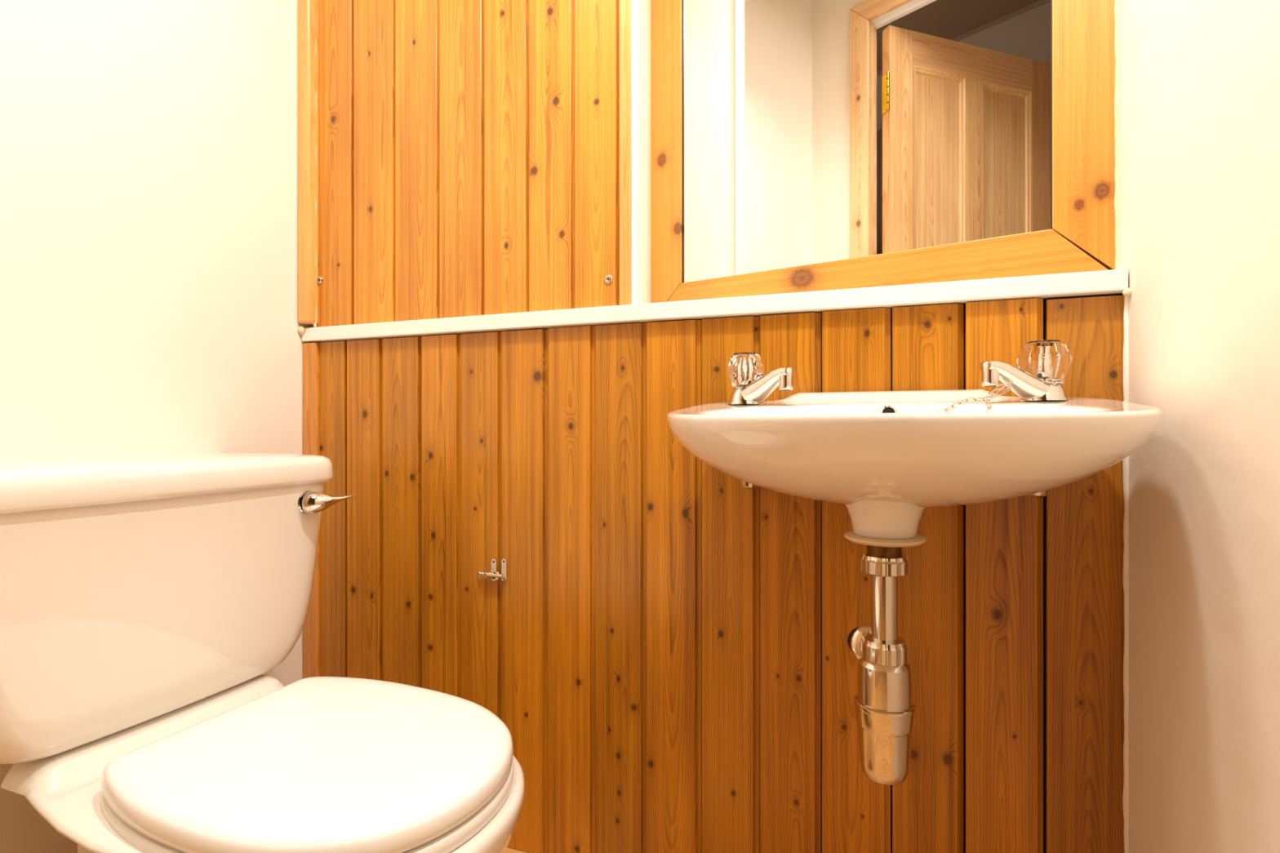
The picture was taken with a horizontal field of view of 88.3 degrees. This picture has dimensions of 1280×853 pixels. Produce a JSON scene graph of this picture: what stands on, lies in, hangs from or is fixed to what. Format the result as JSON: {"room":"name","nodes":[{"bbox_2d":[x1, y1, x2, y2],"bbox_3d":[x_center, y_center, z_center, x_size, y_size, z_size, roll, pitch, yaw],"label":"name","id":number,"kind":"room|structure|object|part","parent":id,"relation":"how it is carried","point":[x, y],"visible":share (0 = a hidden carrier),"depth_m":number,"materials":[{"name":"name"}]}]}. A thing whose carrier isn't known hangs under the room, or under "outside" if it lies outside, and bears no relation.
{"room":"bathroom","nodes":[
{"label":"bathroom","id":0,"kind":"room"},
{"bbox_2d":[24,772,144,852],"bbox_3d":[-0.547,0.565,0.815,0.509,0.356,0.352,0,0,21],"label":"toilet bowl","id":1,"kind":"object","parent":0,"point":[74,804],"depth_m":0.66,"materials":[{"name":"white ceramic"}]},
{"bbox_2d":[0,0,313,852],"bbox_3d":[-0.869,-0.597,0.949,0.080,2.679,1.760,0,0,21],"label":"wall","id":2,"kind":"structure","parent":0,"point":[148,148],"depth_m":1.05,"materials":[{"name":"beige paint"}]},
{"bbox_2d":[504,847,528,852],"bbox_3d":[-0.597,0.768,-0.156,3.800,0.050,3.478,0,0,21],"label":"floor","id":3,"kind":"structure","parent":0,"point":[508,850],"depth_m":1.15,"materials":[{"name":"brown wood"}]},
{"bbox_2d":[0,452,524,852],"bbox_3d":[-0.480,0.392,0.803,0.748,0.702,0.505,0,0,21],"label":"toilet","id":4,"kind":"object","parent":3,"relation":"on","point":[147,601],"visible":1,"depth_m":0.73,"materials":[{"name":"white ceramic"}]},
{"bbox_3d":[-0.696,0.064,0.886,0.285,0.048,0.505,0,0,21],"label":"cistern lid","id":5,"kind":"part","parent":4,"relation":"part of","materials":[{"name":"white ceramic"}]},
{"bbox_3d":[-0.335,0.385,0.731,0.401,0.018,0.336,0,0,21],"label":"seat","id":6,"kind":"part","parent":4,"relation":"part of","materials":[{"name":"white plastic"}]},
{"bbox_3d":[-0.335,0.361,0.731,0.399,0.031,0.334,0,0,21],"label":"seat lid","id":7,"kind":"part","parent":4,"relation":"part of","materials":[{"name":"white plastic"}]},
{"bbox_3d":[-0.485,0.117,1.028,0.033,0.034,0.083,0,0,32],"label":"flush lever","id":8,"kind":"part","parent":4,"relation":"part of","materials":[{"name":"silver metal"}]},
{"bbox_2d":[631,0,650,304],"bbox_3d":[-0.002,-0.659,1.204,0.047,0.922,0.268,0,0,2],"label":"wall","id":9,"kind":"structure","parent":0,"point":[641,9],"depth_m":1.16,"materials":[{"name":"white paint"}]},
{"bbox_2d":[619,0,631,305],"bbox_3d":[-0.019,-0.642,1.088,0.022,0.886,0.026,0,0,21],"label":"trim","id":10,"kind":"structure","parent":9,"relation":"attached to","point":[625,6],"depth_m":1.08,"materials":[{"name":"brown wood"}]},
{"bbox_2d":[319,293,1124,852],"bbox_3d":[-0.024,0.286,1.102,1.426,0.914,0.042,0,0,21],"label":"wall","id":11,"kind":"structure","parent":0,"point":[664,652],"depth_m":1.04,"materials":[{"name":"brown wood"}]},
{"bbox_2d":[297,326,305,334],"bbox_3d":[-0.677,-0.192,1.318,0.014,0.016,0.013,0,0,21],"label":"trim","id":12,"kind":"structure","parent":11,"relation":"attached to","point":[301,330],"depth_m":1.31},
{"bbox_2d":[297,0,318,325],"bbox_3d":[-0.663,-0.645,1.323,0.032,0.880,0.034,0,0,21],"label":"trim","id":13,"kind":"structure","parent":11,"relation":"attached to","point":[308,10],"depth_m":1.31,"materials":[{"name":"brown wood"}]},
{"bbox_2d":[302,342,319,678],"bbox_3d":[-0.659,0.287,1.329,0.036,0.910,0.021,0,0,21],"label":"trim","id":14,"kind":"structure","parent":11,"relation":"attached to","point":[310,350],"depth_m":1.32,"materials":[{"name":"brown wood"}]},
{"bbox_2d":[313,0,316,327],"bbox_3d":[-0.651,-0.628,1.320,0.007,0.858,0.007,0,0,21],"label":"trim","id":15,"kind":"structure","parent":11,"relation":"attached to","point":[315,322],"depth_m":1.32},
{"bbox_2d":[478,558,506,581],"bbox_3d":[-0.262,0.254,1.165,0.053,0.042,0.016,0,0,21],"label":"bolt","id":16,"kind":"object","parent":11,"relation":"attached to","point":[495,575],"visible":1,"depth_m":1.16,"materials":[{"name":"silver metal"}]},
{"bbox_3d":[-0.264,0.263,1.167,0.049,0.011,0.010,0,0,21],"label":"bolt rod","id":17,"kind":"part","parent":16,"relation":"part of","materials":[{"name":"silver metal"}]},
{"bbox_3d":[-0.259,0.255,1.171,0.011,0.041,0.003,0,0,21],"label":"plate","id":18,"kind":"part","parent":16,"relation":"part of","materials":[{"name":"silver metal"}]},
{"bbox_2d":[302,268,1128,342],"bbox_3d":[0.011,-0.184,1.191,1.383,0.027,0.254,0,0,21],"label":"ledge","id":19,"kind":"object","parent":11,"relation":"on","point":[1114,281],"visible":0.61,"depth_m":0.99,"materials":[{"name":"white paint"}]},
{"bbox_2d":[316,0,619,327],"bbox_3d":[-0.343,-0.642,1.216,0.671,0.886,0.026,0,0,21],"label":"wood paneling","id":20,"kind":"structure","parent":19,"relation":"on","point":[468,150],"depth_m":1.20,"materials":[{"name":"brown wood"}]},
{"bbox_2d":[666,389,1161,539],"bbox_3d":[0.277,0.039,0.750,0.528,0.177,0.398,0,0,21],"label":"washbasin","id":21,"kind":"object","parent":11,"relation":"attached to","point":[888,456],"visible":0.99,"depth_m":0.61,"materials":[{"name":"white ceramic"}]},
{"bbox_2d":[727,352,795,404],"bbox_3d":[0.172,-0.067,0.930,0.114,0.076,0.052,0,0,43],"label":"tap","id":22,"kind":"object","parent":21,"relation":"on","point":[745,370],"visible":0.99,"depth_m":0.93,"materials":[{"name":"silver metal"}]},
{"bbox_3d":[0.152,-0.080,0.949,0.056,0.046,0.057,0,0,21],"label":"knob","id":23,"kind":"part","parent":22,"relation":"part of","materials":[{"name":"clear plastic"}]},
{"bbox_3d":[0.176,-0.055,0.917,0.038,0.051,0.086,0,0,-36],"label":"spout","id":24,"kind":"part","parent":22,"relation":"part of","materials":[{"name":"silver metal"}]},
{"bbox_2d":[844,530,926,785],"bbox_3d":[0.312,0.271,0.838,0.091,0.286,0.219,0,0,21],"label":"trap","id":25,"kind":"object","parent":21,"relation":"attached to","point":[885,708],"visible":0.94,"depth_m":0.76,"materials":[{"name":"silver metal"}]},
{"bbox_2d":[850,624,871,660],"bbox_3d":[0.305,0.287,0.869,0.054,0.081,0.166,0,0,21],"label":"outlet","id":26,"kind":"object","parent":25,"relation":"attached to","point":[858,637],"depth_m":0.82,"materials":[{"name":"silver metal"}]},
{"bbox_2d":[855,706,914,785],"bbox_3d":[0.288,0.373,0.778,0.066,0.082,0.066,0,0,21],"label":"cup","id":27,"kind":"object","parent":25,"relation":"on","point":[884,733],"depth_m":0.75,"materials":[{"name":"silver metal"}]},
{"bbox_2d":[844,530,926,546],"bbox_3d":[0.288,0.132,0.778,0.091,0.008,0.091,0,0,21],"label":"washer","id":28,"kind":"object","parent":25,"relation":"in","point":[918,540],"depth_m":0.74,"materials":[{"name":"white plastic"}]},
{"bbox_2d":[979,339,1071,400],"bbox_3d":[0.474,-0.067,0.804,0.114,0.076,0.053,0,0,-23],"label":"tap","id":29,"kind":"object","parent":21,"relation":"on","point":[1037,360],"visible":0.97,"depth_m":0.80,"materials":[{"name":"silver metal"}]},
{"bbox_2d":[937,377,1065,413],"bbox_3d":[0.430,-0.020,0.799,0.186,0.076,0.060,0,0,-7],"label":"chain","id":30,"kind":"object","parent":29,"relation":"hanging from","point":[1055,380],"visible":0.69,"depth_m":0.80,"materials":[{"name":"silver metal"}]},
{"bbox_3d":[0.460,-0.055,0.807,0.086,0.051,0.038,0,0,-11],"label":"spout","id":31,"kind":"part","parent":29,"relation":"part of","materials":[{"name":"silver metal"}]},
{"bbox_3d":[0.499,-0.080,0.815,0.058,0.046,0.055,0,0,21],"label":"knob","id":32,"kind":"part","parent":29,"relation":"part of","materials":[{"name":"clear plastic"}]},
{"bbox_2d":[1122,295,1128,852],"bbox_3d":[0.616,0.287,0.832,0.010,0.908,0.010,0,0,45],"label":"trim","id":33,"kind":"structure","parent":11,"relation":"attached to","point":[1126,317],"depth_m":0.83,"materials":[{"name":"white paint"}]},
{"bbox_2d":[1122,288,1132,296],"bbox_3d":[0.608,-0.168,0.822,0.012,0.010,0.011,0,0,21],"label":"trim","id":34,"kind":"structure","parent":11,"relation":"attached to","point":[1127,291],"depth_m":0.82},
{"bbox_2d":[1120,0,1279,852],"bbox_3d":[0.498,-0.597,0.418,0.080,2.679,1.760,0,0,21],"label":"wall","id":35,"kind":"structure","parent":0,"point":[1200,79],"depth_m":0.63,"materials":[{"name":"paint"}]},
{"bbox_2d":[1114,0,1119,269],"bbox_3d":[0.627,-0.599,0.863,0.010,0.802,0.010,0,0,-43],"label":"trim","id":36,"kind":"structure","parent":35,"relation":"attached to","point":[1117,4],"depth_m":0.86,"materials":[{"name":"white paint"}]},
{"bbox_3d":[0.360,-0.660,1.127,0.854,0.980,0.280,0,0,21],"label":"wall","id":37,"kind":"structure","parent":0,"visible":0},
{"bbox_2d":[650,0,1115,302],"bbox_3d":[0.328,-0.564,1.087,0.746,0.732,0.021,0,0,35],"label":"framed mirror","id":38,"kind":"object","parent":37,"relation":"attached to","point":[797,145],"visible":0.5,"depth_m":1.05,"materials":[{"name":"clear mirror"}]},
{"bbox_3d":[0.328,-0.235,1.087,0.743,0.074,0.020,0,0,35],"label":"frame rail","id":39,"kind":"part","parent":38,"relation":"part of","materials":[{"name":"brown wood"}]}
]}

